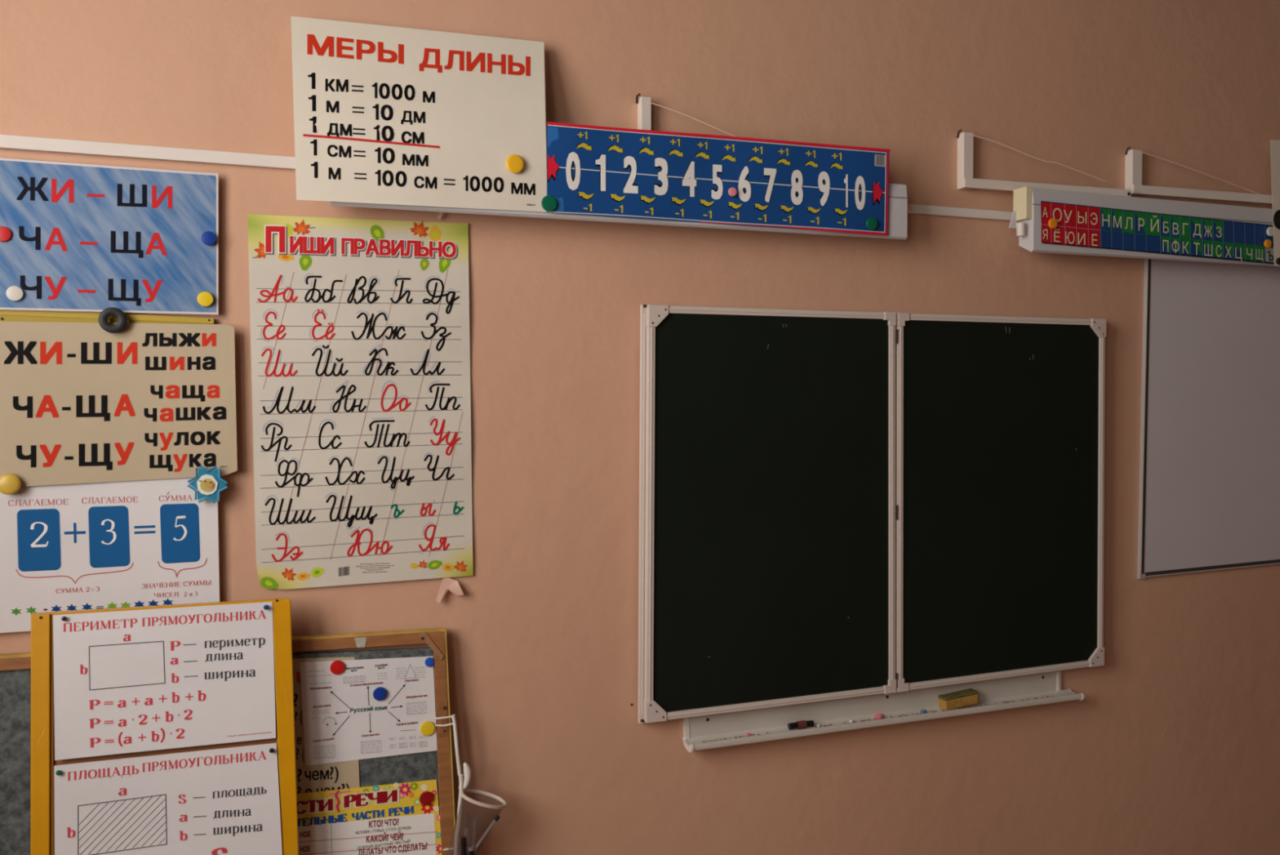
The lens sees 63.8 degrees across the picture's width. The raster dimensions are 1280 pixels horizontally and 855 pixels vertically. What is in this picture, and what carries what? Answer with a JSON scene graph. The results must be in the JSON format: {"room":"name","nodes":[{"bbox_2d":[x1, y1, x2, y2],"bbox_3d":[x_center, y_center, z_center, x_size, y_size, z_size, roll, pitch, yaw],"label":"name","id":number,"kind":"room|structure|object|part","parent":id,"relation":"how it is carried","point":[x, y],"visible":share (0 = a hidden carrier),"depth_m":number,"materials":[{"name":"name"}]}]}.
{"room":"school classroom","nodes":[
{"label":"school classroom","id":0,"kind":"room"},
{"bbox_2d":[0,0,1279,854],"bbox_3d":[1.879,-0.172,3.472,9.300,3.600,0.200,-1,2,-21],"label":"wall","id":1,"kind":"structure","parent":0,"point":[1171,745],"depth_m":2.75,"materials":[{"name":"paint"}]},
{"bbox_2d":[0,309,213,324],"bbox_3d":[-1.177,0.085,2.194,0.507,0.677,0.014,-1,2,-21],"label":"board","id":2,"kind":"object","parent":1,"relation":"attached to","point":[6,315],"visible":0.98,"depth_m":2.18,"materials":[{"name":"yellow"}]},
{"bbox_3d":[-1.179,0.091,2.195,0.505,0.664,0.010,-1,2,-21],"label":"panel","id":3,"kind":"part","parent":2,"relation":"part of","materials":[{"name":"yellow"}]},
{"bbox_2d":[0,476,219,632],"bbox_3d":[-1.176,0.260,2.192,0.515,0.333,0.006,-1,2,-21],"label":"poster","id":4,"kind":"object","parent":2,"relation":"attached to","point":[135,543],"visible":0.95,"depth_m":2.20,"materials":[{"name":"white paper"}]},
{"bbox_2d":[0,321,237,486],"bbox_3d":[-1.155,-0.050,2.184,0.555,0.348,0.007,-1,2,-21],"label":"poster","id":5,"kind":"object","parent":2,"relation":"attached to","point":[81,402],"visible":1,"depth_m":2.20,"materials":[{"name":"beige paper"}]},
{"bbox_2d":[0,473,21,494],"bbox_3d":[-1.300,0.117,2.117,0.043,0.043,0.014,-1,2,-21],"label":"magnet","id":6,"kind":"object","parent":5,"relation":"attached to","point":[10,483],"visible":1,"depth_m":2.11,"materials":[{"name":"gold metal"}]},
{"bbox_2d":[98,306,127,333],"bbox_3d":[-1.118,-0.227,2.181,0.054,0.054,0.010,-1,2,-21],"label":"magnet","id":7,"kind":"object","parent":5,"relation":"attached to","point":[105,313],"visible":1,"depth_m":2.18,"materials":[{"name":"black"}]},
{"bbox_2d":[186,465,227,502],"bbox_3d":[-0.946,0.124,2.252,0.083,0.085,0.014,-1,2,-21],"label":"magnet","id":8,"kind":"object","parent":5,"relation":"attached to","point":[207,483],"visible":1,"depth_m":2.25,"materials":[{"name":"blue plastic"}]},
{"bbox_2d":[200,478,214,491],"bbox_3d":[-0.947,0.126,2.249,0.029,0.029,0.002,-1,2,-21],"label":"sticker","id":9,"kind":"object","parent":8,"relation":"on","point":[206,484],"depth_m":2.25,"materials":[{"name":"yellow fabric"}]},
{"bbox_2d":[0,158,218,315],"bbox_3d":[-1.167,-0.400,2.171,0.516,0.311,0.004,-1,2,-21],"label":"poster","id":10,"kind":"object","parent":1,"relation":"attached to","point":[85,237],"visible":1,"depth_m":2.18,"materials":[{"name":"blue paper"}]},
{"bbox_2d":[0,226,11,241],"bbox_3d":[-1.309,-0.397,2.112,0.031,0.031,0.007,-1,2,-21],"label":"magnet","id":11,"kind":"object","parent":10,"relation":"attached to","point":[5,233],"visible":1,"depth_m":2.11,"materials":[{"name":"red plastic"}]},
{"bbox_2d":[5,285,23,301],"bbox_3d":[-1.289,-0.276,2.121,0.031,0.031,0.007,-1,2,-21],"label":"magnet","id":12,"kind":"object","parent":10,"relation":"attached to","point":[15,293],"visible":1,"depth_m":2.12,"materials":[{"name":"beige plastic"}]},
{"bbox_2d":[197,291,213,306],"bbox_3d":[-0.951,-0.281,2.250,0.033,0.033,0.007,-1,2,-21],"label":"magnet","id":13,"kind":"object","parent":10,"relation":"attached to","point":[205,299],"visible":1,"depth_m":2.25,"materials":[{"name":"yellow plastic"}]},
{"bbox_2d":[200,231,216,245],"bbox_3d":[-0.943,-0.413,2.249,0.030,0.030,0.007,-1,2,-21],"label":"magnet","id":14,"kind":"object","parent":10,"relation":"attached to","point":[207,237],"visible":1,"depth_m":2.25,"materials":[{"name":"blue plastic"}]},
{"bbox_2d":[0,626,455,854],"bbox_3d":[-0.918,0.772,2.265,1.019,0.622,0.073,-1,2,-21],"label":"pinboard","id":15,"kind":"object","parent":1,"relation":"attached to","point":[15,667],"visible":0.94,"depth_m":2.37,"materials":[{"name":"brown wood"}]},
{"bbox_2d":[30,597,298,854],"bbox_3d":[-0.987,0.735,2.158,0.509,0.716,0.124,-1,2,-21],"label":"board","id":16,"kind":"object","parent":15,"relation":"attached to","point":[42,722],"visible":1,"depth_m":2.14,"materials":[{"name":"paint"}]},
{"bbox_3d":[-1.206,0.692,2.071,0.036,0.622,0.120,-1,2,-21],"label":"rail","id":17,"kind":"part","parent":16,"relation":"part of","materials":[{"name":"yellow paint"}]},
{"bbox_3d":[-1.010,0.384,2.193,0.501,0.016,0.019,-1,2,-21],"label":"rail","id":18,"kind":"part","parent":16,"relation":"part of","materials":[{"name":"yellow paint"}]},
{"bbox_2d":[53,601,275,759],"bbox_3d":[-0.993,0.527,2.162,0.424,0.294,0.043,-1,2,-22],"label":"sheet","id":19,"kind":"object","parent":16,"relation":"attached to","point":[130,681],"visible":1,"depth_m":2.16,"materials":[{"name":"white paper"}]},
{"bbox_2d":[61,616,66,620],"bbox_3d":[-1.176,0.390,2.101,0.010,0.010,0.010,-1,2,-21],"label":"pin","id":20,"kind":"object","parent":19,"relation":"attached to","point":[63,618],"visible":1,"depth_m":2.10,"materials":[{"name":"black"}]},
{"bbox_2d":[263,604,268,609],"bbox_3d":[-0.815,0.391,2.242,0.011,0.011,0.010,-1,2,-21],"label":"pin","id":21,"kind":"object","parent":19,"relation":"attached to","point":[265,606],"visible":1,"depth_m":2.24,"materials":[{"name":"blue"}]},
{"bbox_2d":[53,742,282,854],"bbox_3d":[-0.969,0.838,2.133,0.432,0.324,0.052,-1,2,-21],"label":"sheet","id":22,"kind":"object","parent":16,"relation":"attached to","point":[223,801],"visible":1,"depth_m":2.14,"materials":[{"name":"white paper"}]},
{"bbox_2d":[55,769,62,775],"bbox_3d":[-1.167,0.692,2.065,0.011,0.011,0.010,-1,2,-21],"label":"pin","id":23,"kind":"object","parent":22,"relation":"attached to","point":[58,772],"visible":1,"depth_m":2.06,"materials":[{"name":"teal plastic"}]},
{"bbox_2d":[269,747,274,752],"bbox_3d":[-0.793,0.695,2.215,0.010,0.010,0.010,-1,2,-21],"label":"pin","id":24,"kind":"object","parent":22,"relation":"attached to","point":[271,749],"visible":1,"depth_m":2.21,"materials":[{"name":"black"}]},
{"bbox_3d":[-0.771,0.734,2.240,0.041,0.708,0.127,-1,2,-26],"label":"rail","id":25,"kind":"part","parent":16,"relation":"part of","materials":[{"name":"yellow paint"}]},
{"bbox_3d":[-0.932,0.492,2.275,1.000,0.052,0.024,-1,2,-21],"label":"rail","id":26,"kind":"part","parent":15,"relation":"part of","materials":[{"name":"brown wood"}]},
{"bbox_2d":[292,656,359,793],"bbox_3d":[-0.725,0.685,2.340,0.164,0.328,0.032,-1,2,-21],"label":"sheet","id":27,"kind":"object","parent":15,"relation":"attached to","point":[344,774],"visible":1,"depth_m":2.33,"materials":[{"name":"beige paper"}]},
{"bbox_2d":[329,659,344,674],"bbox_3d":[-0.693,0.549,2.354,0.032,0.032,0.007,-1,2,-21],"label":"magnet","id":28,"kind":"object","parent":15,"relation":"attached to","point":[337,667],"visible":1,"depth_m":2.35,"materials":[{"name":"red plastic"}]},
{"bbox_2d":[299,655,437,765],"bbox_3d":[-0.625,0.647,2.379,0.305,0.234,0.024,-1,2,-21],"label":"sheet","id":29,"kind":"object","parent":15,"relation":"attached to","point":[343,720],"visible":1,"depth_m":2.38,"materials":[{"name":"white paper"}]},
{"bbox_2d":[373,686,386,700],"bbox_3d":[-0.603,0.617,2.385,0.031,0.031,0.007,-1,2,-21],"label":"magnet","id":30,"kind":"object","parent":29,"relation":"attached to","point":[380,693],"visible":1,"depth_m":2.38,"materials":[{"name":"blue plastic"}]},
{"bbox_2d":[420,720,435,735],"bbox_3d":[-0.500,0.708,2.420,0.034,0.034,0.007,-1,2,-21],"label":"magnet","id":31,"kind":"object","parent":29,"relation":"attached to","point":[427,727],"visible":1,"depth_m":2.42,"materials":[{"name":"yellow plastic"}]},
{"bbox_2d":[296,778,441,854],"bbox_3d":[-0.626,0.974,2.358,0.363,0.308,0.028,-1,2,-22],"label":"poster","id":32,"kind":"object","parent":15,"relation":"attached to","point":[389,819],"visible":1,"depth_m":2.37,"materials":[{"name":"yellow paper"}]},
{"bbox_2d":[419,791,433,804],"bbox_3d":[-0.500,0.869,2.410,0.032,0.032,0.007,-1,2,-21],"label":"magnet","id":33,"kind":"object","parent":15,"relation":"attached to","point":[426,797],"visible":1,"depth_m":2.41,"materials":[{"name":"red plastic"}]},
{"bbox_2d":[424,657,434,666],"bbox_3d":[-0.497,0.554,2.430,0.022,0.022,0.007,-1,2,-21],"label":"magnet","id":34,"kind":"object","parent":15,"relation":"attached to","point":[429,661],"visible":1,"depth_m":2.43,"materials":[{"name":"blue plastic"}]},
{"bbox_3d":[-0.468,0.688,2.432,0.025,0.084,0.009,-1,2,-21],"label":"hinge plate","id":35,"kind":"part","parent":15,"relation":"part of","materials":[{"name":"brown wood"}]},
{"bbox_3d":[-0.465,0.791,2.439,0.039,0.566,0.070,-1,2,-21],"label":"rail","id":36,"kind":"part","parent":15,"relation":"part of","materials":[{"name":"brown wood"}]},
{"bbox_2d":[435,714,471,849],"bbox_3d":[-0.438,0.853,2.417,0.082,0.357,0.021,-1,2,-12],"label":"cup holder","id":37,"kind":"object","parent":15,"relation":"attached to","point":[463,784],"visible":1,"depth_m":2.42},
{"bbox_3d":[-0.459,0.680,2.413,0.042,0.008,0.007,0,2,-7],"label":"rod","id":38,"kind":"part","parent":37,"relation":"part of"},
{"bbox_3d":[-0.459,0.697,2.413,0.042,0.007,0.006,-1,2,-10],"label":"rod","id":39,"kind":"part","parent":37,"relation":"part of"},
{"bbox_2d":[446,788,506,854],"bbox_3d":[-0.385,0.943,2.422,0.144,0.184,0.074,-1,2,-21],"label":"clear cup","id":40,"kind":"object","parent":15,"relation":"attached to","point":[478,810],"visible":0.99,"depth_m":2.40,"materials":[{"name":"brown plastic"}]},
{"bbox_2d":[460,836,466,854],"bbox_3d":[-0.412,0.990,2.404,0.016,0.072,0.016,-1,2,-21],"label":"marker pen","id":41,"kind":"object","parent":40,"relation":"in","point":[463,842],"visible":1,"depth_m":2.40,"materials":[{"name":"black plastic"}]},
{"bbox_2d":[468,846,474,854],"bbox_3d":[-0.396,1.007,2.413,0.018,0.054,0.018,-1,2,-21],"label":"marker pen","id":42,"kind":"object","parent":40,"relation":"in","point":[471,850],"visible":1,"depth_m":2.40,"materials":[{"name":"black"}]},
{"bbox_2d":[474,815,500,851],"bbox_3d":[-0.366,0.961,2.422,0.075,0.092,0.010,-1,2,-17],"label":"marker pen","id":43,"kind":"object","parent":40,"relation":"in","point":[499,816],"visible":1,"depth_m":2.42,"materials":[{"name":"grey plastic"}]},
{"bbox_2d":[247,213,473,589],"bbox_3d":[-0.640,-0.061,2.396,0.500,0.855,0.011,-1,2,-21],"label":"poster","id":44,"kind":"object","parent":1,"relation":"attached to","point":[360,341],"visible":1,"depth_m":2.39,"materials":[{"name":"white paper"}]},
{"bbox_2d":[436,212,442,219],"bbox_3d":[-0.475,-0.502,2.442,0.015,0.020,0.002,0,2,-2],"label":"scrap","id":45,"kind":"object","parent":44,"relation":"attached to","point":[439,215],"visible":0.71,"depth_m":2.44,"materials":[{"name":"beige paper"}]},
{"bbox_2d":[435,577,463,603],"bbox_3d":[-0.458,0.387,2.473,0.066,0.068,0.016,-1,2,-15],"label":"scrap","id":46,"kind":"object","parent":1,"relation":"attached to","point":[447,584],"visible":1,"depth_m":2.47,"materials":[{"name":"beige"}]},
{"bbox_2d":[0,134,1013,221],"bbox_3d":[0.433,-0.616,2.792,4.426,0.031,0.014,-1,2,-21],"label":"cable trunking","id":47,"kind":"object","parent":1,"relation":"attached to","point":[6,141],"visible":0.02,"depth_m":2.24,"materials":[{"name":"white plastic"}]},
{"bbox_2d":[635,93,737,137],"bbox_3d":[0.206,-0.770,2.672,0.450,0.160,0.038,-1,2,-16],"label":"bracket","id":48,"kind":"object","parent":1,"relation":"attached to","point":[644,104],"visible":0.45,"depth_m":2.61,"materials":[{"name":"metal"}]},
{"bbox_2d":[329,155,908,239],"bbox_3d":[-0.008,-0.578,2.551,1.558,0.153,0.061,-1,2,-21],"label":"lamp","id":49,"kind":"object","parent":48,"relation":"attached to","point":[898,198],"visible":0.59,"depth_m":2.57,"materials":[{"name":"metal"}]},
{"bbox_2d":[290,16,546,212],"bbox_3d":[-0.490,-0.715,2.364,0.583,0.431,0.082,-1,2,-21],"label":"poster","id":50,"kind":"object","parent":49,"relation":"attached to","point":[383,114],"visible":1,"depth_m":2.34,"materials":[{"name":"white paper"}]},
{"bbox_2d":[506,154,524,173],"bbox_3d":[-0.291,-0.614,2.395,0.043,0.043,0.007,-1,2,-21],"label":"magnet","id":51,"kind":"object","parent":50,"relation":"attached to","point":[514,162],"visible":1,"depth_m":2.39,"materials":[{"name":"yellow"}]},
{"bbox_2d":[546,121,890,235],"bbox_3d":[0.225,-0.625,2.599,0.957,0.231,0.011,-1,2,-21],"label":"banner","id":52,"kind":"object","parent":49,"relation":"attached to","point":[592,170],"visible":1,"depth_m":2.59,"materials":[{"name":"blue paper"}]},
{"bbox_2d":[541,195,556,211],"bbox_3d":[-0.214,-0.528,2.426,0.037,0.037,0.007,-1,2,-21],"label":"magnet","id":53,"kind":"object","parent":52,"relation":"attached to","point":[548,202],"visible":1,"depth_m":2.42,"materials":[{"name":"teal plastic"}]},
{"bbox_2d":[547,126,564,211],"bbox_3d":[-0.201,-0.611,2.434,0.041,0.198,0.002,-1,2,-21],"label":"print","id":54,"kind":"object","parent":52,"relation":"attached to","point":[555,134],"depth_m":2.43,"materials":[{"name":"blue paper"}]},
{"bbox_2d":[728,186,737,196],"bbox_3d":[0.234,-0.594,2.595,0.022,0.022,0.007,-1,2,-21],"label":"magnet","id":55,"kind":"object","parent":52,"relation":"attached to","point":[732,192],"visible":1,"depth_m":2.59,"materials":[{"name":"pink plastic"}]},
{"bbox_2d":[866,217,877,230],"bbox_3d":[0.618,-0.544,2.744,0.034,0.034,0.007,-1,2,-21],"label":"magnet","id":56,"kind":"object","parent":52,"relation":"attached to","point":[871,222],"visible":1,"depth_m":2.74,"materials":[{"name":"teal plastic"}]},
{"bbox_3d":[0.011,-0.762,2.618,0.026,0.149,0.030,-1,2,-21],"label":"wall leg","id":57,"kind":"part","parent":48,"relation":"part of","materials":[{"name":"metal"}]},
{"bbox_2d":[637,304,1106,723],"bbox_3d":[0.720,0.214,2.898,1.544,1.076,0.042,-1,2,-21],"label":"chalkboard","id":58,"kind":"object","parent":1,"relation":"attached to","point":[833,504],"visible":1,"depth_m":2.85,"materials":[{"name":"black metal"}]},
{"bbox_3d":[0.009,0.225,2.642,0.031,1.036,0.012,-1,2,-21],"label":"frame","id":59,"kind":"part","parent":58,"relation":"part of","materials":[{"name":"beige metal"}]},
{"bbox_3d":[0.025,0.222,2.623,0.029,1.026,0.020,-1,2,-21],"label":"frame","id":60,"kind":"part","parent":58,"relation":"part of","materials":[{"name":"beige metal"}]},
{"bbox_3d":[0.365,0.739,2.768,0.752,0.020,0.020,-1,2,-21],"label":"frame","id":61,"kind":"part","parent":58,"relation":"part of","materials":[{"name":"beige metal"}]},
{"bbox_3d":[0.363,-0.305,2.737,0.737,0.019,0.020,-1,2,-21],"label":"frame","id":62,"kind":"part","parent":58,"relation":"part of","materials":[{"name":"beige metal"}]},
{"bbox_3d":[0.716,-0.312,2.897,1.527,0.023,0.012,-1,2,-21],"label":"frame","id":63,"kind":"part","parent":58,"relation":"part of","materials":[{"name":"beige metal"}]},
{"bbox_3d":[0.717,0.741,2.928,1.544,0.021,0.012,-1,2,-21],"label":"frame","id":64,"kind":"part","parent":58,"relation":"part of","materials":[{"name":"beige metal"}]},
{"bbox_3d":[0.703,0.212,2.882,0.023,1.027,0.020,-1,2,-21],"label":"frame","id":65,"kind":"part","parent":58,"relation":"part of","materials":[{"name":"beige metal"}]},
{"bbox_3d":[0.728,0.212,2.892,0.022,1.026,0.020,-1,2,-21],"label":"frame","id":66,"kind":"part","parent":58,"relation":"part of","materials":[{"name":"beige metal"}]},
{"bbox_3d":[1.073,0.728,3.039,0.750,0.022,0.020,-1,2,-21],"label":"frame","id":67,"kind":"part","parent":58,"relation":"part of","materials":[{"name":"beige metal"}]},
{"bbox_3d":[1.065,-0.315,3.005,0.747,0.019,0.020,-1,2,-21],"label":"frame","id":68,"kind":"part","parent":58,"relation":"part of","materials":[{"name":"beige metal"}]},
{"bbox_3d":[1.410,0.201,3.152,0.024,1.022,0.020,-1,2,-21],"label":"frame","id":69,"kind":"part","parent":58,"relation":"part of","materials":[{"name":"beige metal"}]},
{"bbox_2d":[682,670,1084,752],"bbox_3d":[0.728,0.779,2.917,1.299,0.120,0.068,-1,2,-21],"label":"chalk tray","id":70,"kind":"object","parent":1,"relation":"attached to","point":[775,720],"visible":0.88,"depth_m":2.89,"materials":[{"name":"white plastic"}]},
{"bbox_2d":[787,720,813,728],"bbox_3d":[0.439,0.811,2.809,0.072,0.021,0.020,-1,2,-16],"label":"marker","id":71,"kind":"object","parent":70,"relation":"in","point":[802,723],"visible":1,"depth_m":2.80,"materials":[{"name":"black plastic"}]},
{"bbox_2d":[702,695,1053,742],"bbox_3d":[0.707,0.819,2.909,1.168,0.010,0.013,-1,2,-21],"label":"crumbs","id":72,"kind":"object","parent":70,"relation":"on","point":[1046,695],"visible":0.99,"depth_m":2.89,"materials":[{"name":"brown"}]},
{"bbox_2d":[874,713,884,719],"bbox_3d":[0.674,0.814,2.898,0.031,0.018,0.016,-1,2,-21],"label":"chalk","id":73,"kind":"object","parent":70,"relation":"in","point":[878,716],"visible":0.97,"depth_m":2.89,"materials":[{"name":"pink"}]},
{"bbox_2d":[920,709,925,713],"bbox_3d":[0.812,0.814,2.950,0.019,0.012,0.012,-1,2,-21],"label":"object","id":74,"kind":"object","parent":70,"relation":"in","point":[922,711],"visible":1,"depth_m":2.95,"materials":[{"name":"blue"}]},
{"bbox_2d":[937,688,978,710],"bbox_3d":[0.929,0.793,2.998,0.120,0.046,0.034,-1,2,-21],"label":"sponge","id":75,"kind":"object","parent":70,"relation":"on","point":[947,701],"visible":1,"depth_m":2.98,"materials":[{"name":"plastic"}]},
{"bbox_2d":[956,128,1274,266],"bbox_3d":[1.775,-0.694,3.251,1.810,0.354,0.115,-1,2,-21],"label":"lamp","id":76,"kind":"object","parent":1,"relation":"attached to","point":[1027,200],"depth_m":3.08,"materials":[{"name":"metal"}]},
{"bbox_3d":[0.940,-0.769,2.973,0.034,0.159,0.030,-1,2,-21],"label":"wall leg","id":77,"kind":"part","parent":76,"relation":"part of","materials":[{"name":"metal"}]},
{"bbox_2d":[1015,222,1025,236],"bbox_3d":[1.098,-0.571,2.967,0.027,0.038,0.026,-1,2,-21],"label":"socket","id":78,"kind":"object","parent":76,"relation":"attached to","point":[1020,227],"depth_m":2.96,"materials":[{"name":"white plastic"}]},
{"bbox_3d":[1.204,-0.778,3.054,0.603,0.170,0.038,-1,2,-18],"label":"lamp bracket","id":79,"kind":"part","parent":76,"relation":"part of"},
{"bbox_3d":[1.212,-0.706,3.046,0.593,0.027,0.012,-1,2,-18],"label":"arm","id":80,"kind":"part","parent":76,"relation":"part of","materials":[{"name":"metal"}]},
{"bbox_2d":[1048,217,1057,228],"bbox_3d":[1.191,-0.588,2.965,0.029,0.029,0.008,-1,2,-21],"label":"magnet","id":81,"kind":"object","parent":76,"relation":"attached to","point":[1052,223],"visible":1,"depth_m":2.96,"materials":[{"name":"orange plastic"}]},
{"bbox_2d":[1041,202,1100,247],"bbox_3d":[1.257,-0.590,2.997,0.219,0.119,0.001,-1,2,-21],"label":"print","id":82,"kind":"object","parent":76,"relation":"attached to","point":[1079,225],"depth_m":3.00,"materials":[{"name":"red paper"}]},
{"bbox_3d":[1.657,-0.586,3.151,1.080,0.145,0.006,-1,2,-21],"label":"letter strip","id":83,"kind":"part","parent":76,"relation":"part of","materials":[{"name":"paper"}]},
{"bbox_2d":[1101,208,1264,261],"bbox_3d":[1.677,-0.588,3.158,0.677,0.127,0.003,-1,2,-21],"label":"print","id":84,"kind":"object","parent":76,"relation":"attached to","point":[1121,229],"depth_m":3.15,"materials":[{"name":"blue paper"}]},
{"bbox_2d":[1263,239,1271,248],"bbox_3d":[2.000,-0.585,3.274,0.027,0.027,0.008,-1,2,-21],"label":"magnet","id":85,"kind":"object","parent":76,"relation":"attached to","point":[1267,243],"visible":1,"depth_m":3.27,"materials":[{"name":"orange plastic"}]},
{"bbox_2d":[1266,226,1273,236],"bbox_3d":[2.010,-0.624,3.277,0.030,0.030,0.008,-1,2,-21],"label":"magnet","id":86,"kind":"object","parent":76,"relation":"attached to","point":[1269,231],"visible":1,"depth_m":3.27,"materials":[{"name":"beige"}]},
{"bbox_2d":[1265,247,1274,262],"bbox_3d":[2.042,-0.553,3.300,0.100,0.048,0.001,-1,2,-21],"label":"print","id":87,"kind":"object","parent":76,"relation":"attached to","point":[1269,256],"depth_m":3.29,"materials":[{"name":"grey paper"}]},
{"bbox_2d":[1270,139,1279,266],"bbox_3d":[2.205,-0.718,3.345,0.441,0.413,0.001,-1,2,-21],"label":"poster","id":88,"kind":"object","parent":76,"relation":"attached to","point":[1274,144],"visible":1,"depth_m":3.27,"materials":[{"name":"paper"}]},
{"bbox_2d":[1273,209,1279,229],"bbox_3d":[2.043,-0.662,3.278,0.063,0.063,0.007,-1,2,-21],"label":"magnet","id":89,"kind":"object","parent":88,"relation":"attached to","point":[1277,215],"visible":1,"depth_m":3.27,"materials":[{"name":"black plastic"}]},
{"bbox_2d":[1275,257,1279,264],"bbox_3d":[2.040,-0.530,3.281,0.023,0.023,0.007,-1,2,-21],"label":"magnet","id":90,"kind":"object","parent":88,"relation":"attached to","point":[1277,260],"visible":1,"depth_m":3.28,"materials":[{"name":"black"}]},
{"bbox_2d":[1124,146,1272,204],"bbox_3d":[1.844,-0.801,3.298,0.705,0.149,0.038,-1,2,-18],"label":"bracket","id":91,"kind":"object","parent":1,"relation":"attached to","point":[1133,157],"visible":0.93,"depth_m":3.22,"materials":[{"name":"metal"}]},
{"bbox_3d":[1.536,-0.792,3.200,0.039,0.137,0.030,-1,2,-21],"label":"wall leg","id":92,"kind":"part","parent":91,"relation":"part of","materials":[{"name":"metal"}]},
{"bbox_3d":[1.853,-0.741,3.290,0.695,0.027,0.012,-1,2,-18],"label":"arm","id":93,"kind":"part","parent":91,"relation":"part of","materials":[{"name":"metal"}]},
{"bbox_2d":[1137,258,1279,578],"bbox_3d":[2.220,-0.063,3.491,1.374,1.066,0.014,-1,2,-21],"label":"whiteboard","id":94,"kind":"object","parent":1,"relation":"attached to","point":[1209,490],"visible":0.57,"depth_m":3.35,"materials":[{"name":"grey metal"}]},
{"bbox_3d":[1.591,-0.053,3.251,0.021,1.050,0.014,-1,2,-21],"label":"frame","id":95,"kind":"part","parent":94,"relation":"part of","materials":[{"name":"grey metal"}]},
{"bbox_3d":[2.223,0.458,3.508,1.372,0.018,0.014,-1,2,-21],"label":"frame","id":96,"kind":"part","parent":94,"relation":"part of","materials":[{"name":"grey metal"}]}
]}

